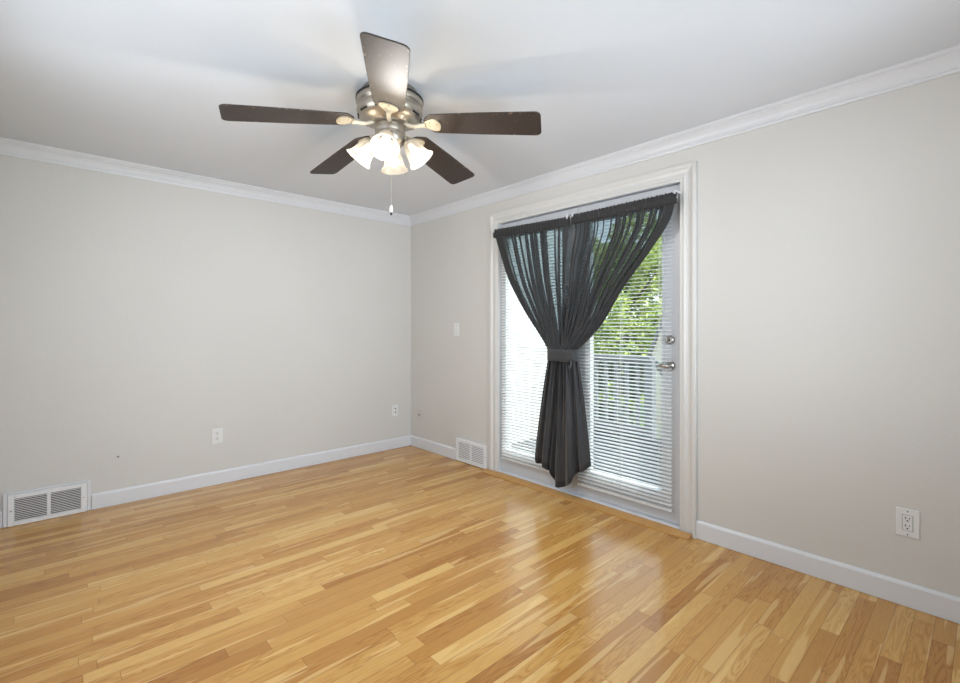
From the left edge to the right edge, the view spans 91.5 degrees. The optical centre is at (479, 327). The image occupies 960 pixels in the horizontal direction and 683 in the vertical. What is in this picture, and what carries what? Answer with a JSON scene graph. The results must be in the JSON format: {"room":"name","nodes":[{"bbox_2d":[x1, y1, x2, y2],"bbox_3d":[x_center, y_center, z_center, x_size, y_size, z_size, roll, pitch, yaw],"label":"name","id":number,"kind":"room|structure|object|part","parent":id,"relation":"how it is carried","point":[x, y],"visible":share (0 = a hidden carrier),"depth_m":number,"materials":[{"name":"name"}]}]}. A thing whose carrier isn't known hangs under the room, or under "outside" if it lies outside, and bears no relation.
{"room":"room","nodes":[
{"label":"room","id":0,"kind":"room"},
{"bbox_2d":[0,155,410,527],"bbox_3d":[-1.915,0.035,3.882,3.110,2.370,0.150,0,0,-43],"label":"wall","id":1,"kind":"structure","parent":0,"point":[140,319],"depth_m":3.49,"materials":[{"name":"beige paint"}]},
{"bbox_2d":[0,511,1,527],"bbox_3d":[-2.959,1.167,2.812,0.125,0.103,0.014,0,0,-43],"label":"baseboard","id":2,"kind":"structure","parent":1,"relation":"attached to","point":[0,511],"depth_m":2.85,"materials":[{"name":"white paint"}]},
{"bbox_2d":[3,479,90,527],"bbox_3d":[-2.755,1.115,2.992,0.414,0.205,0.026,0,0,-43],"label":"air vent","id":3,"kind":"object","parent":1,"relation":"in","point":[43,503],"visible":1,"depth_m":2.98,"materials":[{"name":"white metal"}]},
{"bbox_2d":[0,137,410,225],"bbox_3d":[-1.847,-1.104,3.808,3.110,0.092,0.052,0,0,-43],"label":"trim","id":4,"kind":"structure","parent":1,"relation":"attached to","point":[8,147],"depth_m":3.46,"materials":[{"name":"white paint"}]},
{"bbox_2d":[212,428,222,443],"bbox_3d":[-2.049,0.843,3.651,0.078,0.118,0.010,0,0,-43],"label":"wall outlet","id":5,"kind":"object","parent":1,"relation":"attached to","point":[217,434],"visible":1,"depth_m":3.65,"materials":[{"name":"white plastic"}]},
{"bbox_2d":[91,435,410,509],"bbox_3d":[-1.659,1.167,4.006,2.566,0.103,0.014,0,0,-43],"label":"baseboard","id":6,"kind":"structure","parent":1,"relation":"attached to","point":[150,490],"depth_m":3.72,"materials":[{"name":"white paint"}]},
{"bbox_2d":[392,404,397,415],"bbox_3d":[-0.858,0.835,4.743,0.072,0.114,0.012,0,0,-43],"label":"wall outlet","id":7,"kind":"object","parent":1,"relation":"attached to","point":[394,407],"visible":1,"depth_m":4.74,"materials":[{"name":"white plastic"}]},
{"bbox_2d":[0,445,959,682],"bbox_3d":[-0.383,1.280,2.214,3.410,0.120,4.680,0,0,-43],"label":"floor","id":8,"kind":"structure","parent":0,"point":[407,564],"depth_m":2.10,"materials":[{"name":"brown wood"}]},
{"bbox_2d":[0,0,959,215],"bbox_3d":[-0.383,-1.225,2.214,3.410,0.150,4.680,0,0,-43],"label":"ceiling","id":9,"kind":"structure","parent":0,"point":[145,82],"depth_m":2.06,"materials":[{"name":"white paint"}]},
{"bbox_2d":[219,32,540,214],"bbox_3d":[-0.420,-0.852,2.261,1.424,0.596,1.411,0,0,0],"label":"ceiling fan","id":10,"kind":"object","parent":9,"relation":"hanging from","point":[387,104],"visible":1,"depth_m":2.19,"materials":[{"name":"brown wood"}]},
{"bbox_3d":[-0.851,-0.953,2.105,0.564,0.006,0.172,-8,4,-24],"label":"fan blade","id":11,"kind":"part","parent":10,"relation":"part of","materials":[{"name":"brown wood"}]},
{"bbox_3d":[-0.756,-0.958,2.613,0.564,0.006,0.172,-9,6,45],"label":"fan blade","id":12,"kind":"part","parent":10,"relation":"part of","materials":[{"name":"brown wood"}]},
{"bbox_3d":[-0.563,-0.864,2.286,0.140,0.107,0.140,37,-1,-2],"label":"lamp shade","id":13,"kind":"part","parent":10,"relation":"part of","materials":[{"name":"white glass"}]},
{"bbox_3d":[-0.436,-0.864,2.168,0.140,0.107,0.140,0,-37,-2],"label":"lamp shade","id":14,"kind":"part","parent":10,"relation":"part of","materials":[{"name":"white glass"}]},
{"bbox_3d":[-0.365,-0.977,1.843,0.172,0.006,0.564,12,0,-10],"label":"fan blade","id":15,"kind":"part","parent":10,"relation":"part of","materials":[{"name":"brown wood"}]},
{"bbox_3d":[-0.436,-0.869,2.172,0.052,0.079,0.052,0,-37,-2],"label":"bulb","id":16,"kind":"part","parent":10,"relation":"part of","materials":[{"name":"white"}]},
{"bbox_3d":[-0.445,-0.864,2.412,0.140,0.107,0.140,0,37,-2],"label":"lamp shade","id":17,"kind":"part","parent":10,"relation":"part of","materials":[{"name":"white glass"}]},
{"bbox_3d":[-0.318,-0.864,2.295,0.140,0.107,0.140,-37,1,-2],"label":"lamp shade","id":18,"kind":"part","parent":10,"relation":"part of","materials":[{"name":"white glass"}]},
{"bbox_3d":[-0.231,-0.958,2.690,0.172,0.006,0.564,-13,-12,26],"label":"fan blade","id":19,"kind":"part","parent":10,"relation":"part of","materials":[{"name":"brown wood"}]},
{"bbox_3d":[0.006,-0.966,2.214,0.564,0.006,0.172,4,-11,10],"label":"fan blade","id":20,"kind":"part","parent":10,"relation":"part of","materials":[{"name":"brown wood"}]},
{"bbox_2d":[411,72,959,597],"bbox_3d":[0.766,0.035,3.372,0.150,2.370,4.530,0,0,-43],"label":"wall","id":21,"kind":"structure","parent":0,"point":[828,241],"depth_m":2.29,"materials":[{"name":"beige paint"}]},
{"bbox_2d":[417,408,421,419],"bbox_3d":[-0.617,0.875,4.762,0.008,0.110,0.085,0,0,-43],"label":"wall outlet","id":22,"kind":"object","parent":21,"relation":"attached to","point":[419,411],"visible":1,"depth_m":4.76,"materials":[{"name":"white plastic"}]},
{"bbox_2d":[411,435,455,459],"bbox_3d":[-0.469,1.167,4.596,0.014,0.103,0.755,0,0,-43],"label":"baseboard","id":23,"kind":"structure","parent":21,"relation":"attached to","point":[444,450],"depth_m":4.56,"materials":[{"name":"white paint"}]},
{"bbox_2d":[454,323,458,335],"bbox_3d":[-0.218,0.015,4.326,0.008,0.120,0.075,0,0,-43],"label":"light switch","id":24,"kind":"object","parent":21,"relation":"attached to","point":[456,325],"visible":1,"depth_m":4.32,"materials":[{"name":"white plastic"}]},
{"bbox_2d":[456,438,486,468],"bbox_3d":[-0.081,1.113,4.168,0.022,0.203,0.400,0,0,-43],"label":"air vent","id":25,"kind":"object","parent":21,"relation":"in","point":[469,452],"visible":0.98,"depth_m":4.15,"materials":[{"name":"white metal"}]},
{"bbox_2d":[501,219,570,471],"bbox_3d":[0.415,0.144,3.631,0.029,1.873,0.683,0,0,-43],"label":"window blind","id":26,"kind":"object","parent":21,"relation":"attached to","point":[508,283],"visible":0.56,"depth_m":3.73,"materials":[{"name":"white plastic"}]},
{"bbox_3d":[0.414,0.157,3.632,0.029,1.837,0.539,0,0,-43],"label":"ladder cord","id":27,"kind":"part","parent":26,"relation":"part of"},
{"bbox_3d":[0.415,1.074,3.631,0.024,0.014,0.683,0,0,-43],"label":"rail","id":28,"kind":"part","parent":26,"relation":"part of","materials":[{"name":"white plastic"}]},
{"bbox_2d":[501,209,573,491],"bbox_3d":[0.449,0.160,3.665,0.050,2.049,0.756,0,0,-43],"label":"door","id":29,"kind":"structure","parent":21,"relation":"in","point":[540,475],"depth_m":3.78,"materials":[{"name":"grey paint"}]},
{"bbox_2d":[482,468,691,539],"bbox_3d":[0.630,1.209,3.345,0.062,0.022,1.735,0,0,-43],"label":"trim","id":30,"kind":"structure","parent":21,"relation":"attached to","point":[667,529],"depth_m":3.16,"materials":[{"name":"brown wood"}]},
{"bbox_2d":[499,469,679,529],"bbox_3d":[0.737,1.206,3.410,0.182,0.028,1.532,0,0,-43],"label":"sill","id":31,"kind":"structure","parent":21,"relation":"attached to","point":[608,504],"depth_m":3.22,"materials":[{"name":"white paint"}]},
{"bbox_2d":[489,161,696,538],"bbox_3d":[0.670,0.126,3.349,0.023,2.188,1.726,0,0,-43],"label":"trim","id":32,"kind":"structure","parent":21,"relation":"attached to","point":[686,174],"depth_m":2.77,"materials":[{"name":"white paint"}]},
{"bbox_2d":[577,221,672,511],"bbox_3d":[0.927,0.160,3.074,0.029,1.903,0.681,0,0,-43],"label":"window blind","id":33,"kind":"object","parent":21,"relation":"attached to","point":[620,294],"visible":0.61,"depth_m":3.01,"materials":[{"name":"white plastic"}]},
{"bbox_3d":[0.925,0.172,3.076,0.029,1.867,0.537,0,0,-43],"label":"ladder cord","id":34,"kind":"part","parent":33,"relation":"part of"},
{"bbox_3d":[0.927,1.104,3.074,0.024,0.014,0.681,0,0,-43],"label":"rail","id":35,"kind":"part","parent":33,"relation":"part of","materials":[{"name":"white plastic"}]},
{"bbox_2d":[573,184,679,524],"bbox_3d":[0.935,0.160,3.090,0.110,2.049,0.780,0,0,-43],"label":"door","id":36,"kind":"structure","parent":21,"relation":"in","point":[674,228],"depth_m":2.87,"materials":[{"name":"grey paint"}]},
{"bbox_2d":[572,190,679,216],"bbox_3d":[0.928,-0.787,3.041,0.100,0.055,0.752,0,0,-43],"label":"curtain rod","id":37,"kind":"object","parent":36,"relation":"attached to","point":[674,191],"visible":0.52,"depth_m":2.76,"materials":[{"name":"plastic"}]},
{"bbox_2d":[549,192,677,487],"bbox_3d":[0.819,0.166,3.062,0.088,1.939,0.928,0,0,-43],"label":"curtain","id":38,"kind":"object","parent":37,"relation":"hanging from","point":[610,243],"visible":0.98,"depth_m":3.17,"materials":[{"name":"grey fabric"}]},
{"bbox_2d":[547,349,577,368],"bbox_3d":[0.583,0.215,3.321,0.104,0.132,0.255,0,0,-43],"label":"tieback","id":39,"kind":"object","parent":38,"relation":"attached to","point":[571,356],"visible":0.91,"depth_m":3.26,"materials":[{"name":"grey fabric"}]},
{"bbox_3d":[1.107,0.229,2.842,0.029,0.027,0.071,0,0,-43],"label":"lever","id":40,"kind":"part","parent":36,"relation":"part of","materials":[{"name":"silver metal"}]},
{"bbox_2d":[410,45,959,225],"bbox_3d":[0.743,-1.104,3.248,0.052,0.092,4.380,0,0,-43],"label":"trim","id":41,"kind":"structure","parent":21,"relation":"attached to","point":[945,62],"depth_m":2.52,"materials":[{"name":"white paint"}]},
{"bbox_2d":[696,520,959,623],"bbox_3d":[1.747,1.167,2.182,0.014,0.103,1.451,0,0,-43],"label":"baseboard","id":42,"kind":"structure","parent":21,"relation":"attached to","point":[926,600],"depth_m":2.22,"materials":[{"name":"white paint"}]},
{"bbox_2d":[896,507,919,539],"bbox_3d":[1.872,0.854,2.049,0.010,0.123,0.078,0,0,-43],"label":"wall outlet","id":43,"kind":"object","parent":21,"relation":"attached to","point":[907,520],"visible":1,"depth_m":2.05,"materials":[{"name":"white plastic"}]},
{"bbox_2d":[902,514,912,531],"bbox_3d":[1.872,0.854,2.049,0.001,0.069,0.036,0,0,-43],"label":"receptacle","id":44,"kind":"object","parent":43,"relation":"attached to","point":[907,519],"depth_m":2.05,"materials":[{"name":"white plastic"}]},
{"label":"outside","id":45,"kind":"structure","parent":0,"visible":0},
{"bbox_2d":[535,376,643,425],"bbox_3d":[10.885,2.445,23.571,42.080,0.050,70.000,0,0,-43],"label":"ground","id":46,"kind":"structure","parent":45,"point":[535,376],"depth_m":12.94,"materials":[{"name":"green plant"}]},
{"bbox_2d":[593,361,643,423],"bbox_3d":[2.297,1.373,8.306,1.166,1.810,1.133,0,0,-43],"label":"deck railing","id":47,"kind":"object","parent":46,"relation":"on","point":[610,363],"visible":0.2,"depth_m":8.14,"materials":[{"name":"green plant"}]},
{"bbox_2d":[593,235,661,414],"bbox_3d":[4.153,-0.370,13.110,4.537,5.590,3.961,0,0,5],"label":"leafy tree","id":48,"kind":"object","parent":46,"relation":"on","point":[612,322],"visible":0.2,"depth_m":12.17,"materials":[{"name":"green plant"}]},
{"bbox_2d":[647,319,661,438],"bbox_3d":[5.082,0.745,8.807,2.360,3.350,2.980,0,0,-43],"label":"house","id":49,"kind":"structure","parent":46,"relation":"on","point":[660,324],"depth_m":8.97,"materials":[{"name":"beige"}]},
{"bbox_3d":[0.400,-0.787,3.615,0.100,0.055,0.765,0,0,-43],"label":"curtain rod","id":50,"kind":"object","parent":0,"visible":0},
{"bbox_2d":[493,216,569,470],"bbox_3d":[0.364,0.137,3.577,0.072,1.906,0.762,0,0,-43],"label":"curtain","id":51,"kind":"object","parent":50,"relation":"hanging from","point":[533,255],"visible":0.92,"depth_m":3.47,"materials":[{"name":"grey fabric"}]},
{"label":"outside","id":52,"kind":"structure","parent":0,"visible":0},
{"bbox_2d":[511,427,661,485],"bbox_3d":[-0.040,1.360,6.209,2.500,0.040,8.800,0,0,-43],"label":"floor","id":53,"kind":"structure","parent":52,"point":[593,427],"depth_m":5.00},
{"bbox_2d":[511,287,546,443],"bbox_3d":[0.522,0.010,5.611,2.460,2.660,0.160,0,0,-43],"label":"wall","id":54,"kind":"structure","parent":53,"relation":"on","point":[512,291],"depth_m":5.56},
{"bbox_2d":[593,354,655,438],"bbox_3d":[1.782,0.845,5.984,0.140,0.990,0.930,0,0,-43],"label":"deck railing","id":55,"kind":"object","parent":53,"relation":"on","point":[594,355],"visible":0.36,"depth_m":5.86,"materials":[{"name":"white"}]},
{"bbox_3d":[1.755,1.272,6.013,0.050,0.105,0.850,0,0,-43],"label":"rail","id":56,"kind":"part","parent":55,"relation":"part of","materials":[{"name":"white"}]},
{"bbox_3d":[1.776,0.395,5.991,0.140,0.090,0.910,0,0,-43],"label":"rail","id":57,"kind":"part","parent":55,"relation":"part of","materials":[{"name":"white"}]},
{"bbox_3d":[2.063,0.863,5.678,0.100,0.955,0.100,0,0,-43],"label":"post","id":58,"kind":"part","parent":55,"relation":"part of","materials":[{"name":"white"}]},
{"bbox_2d":[656,361,661,375],"bbox_3d":[2.713,1.405,6.227,1.580,2.030,0.080,0,0,-43],"label":"stair handrail","id":59,"kind":"object","parent":55,"relation":"attached to","point":[657,362],"visible":0.04,"depth_m":5.74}
]}

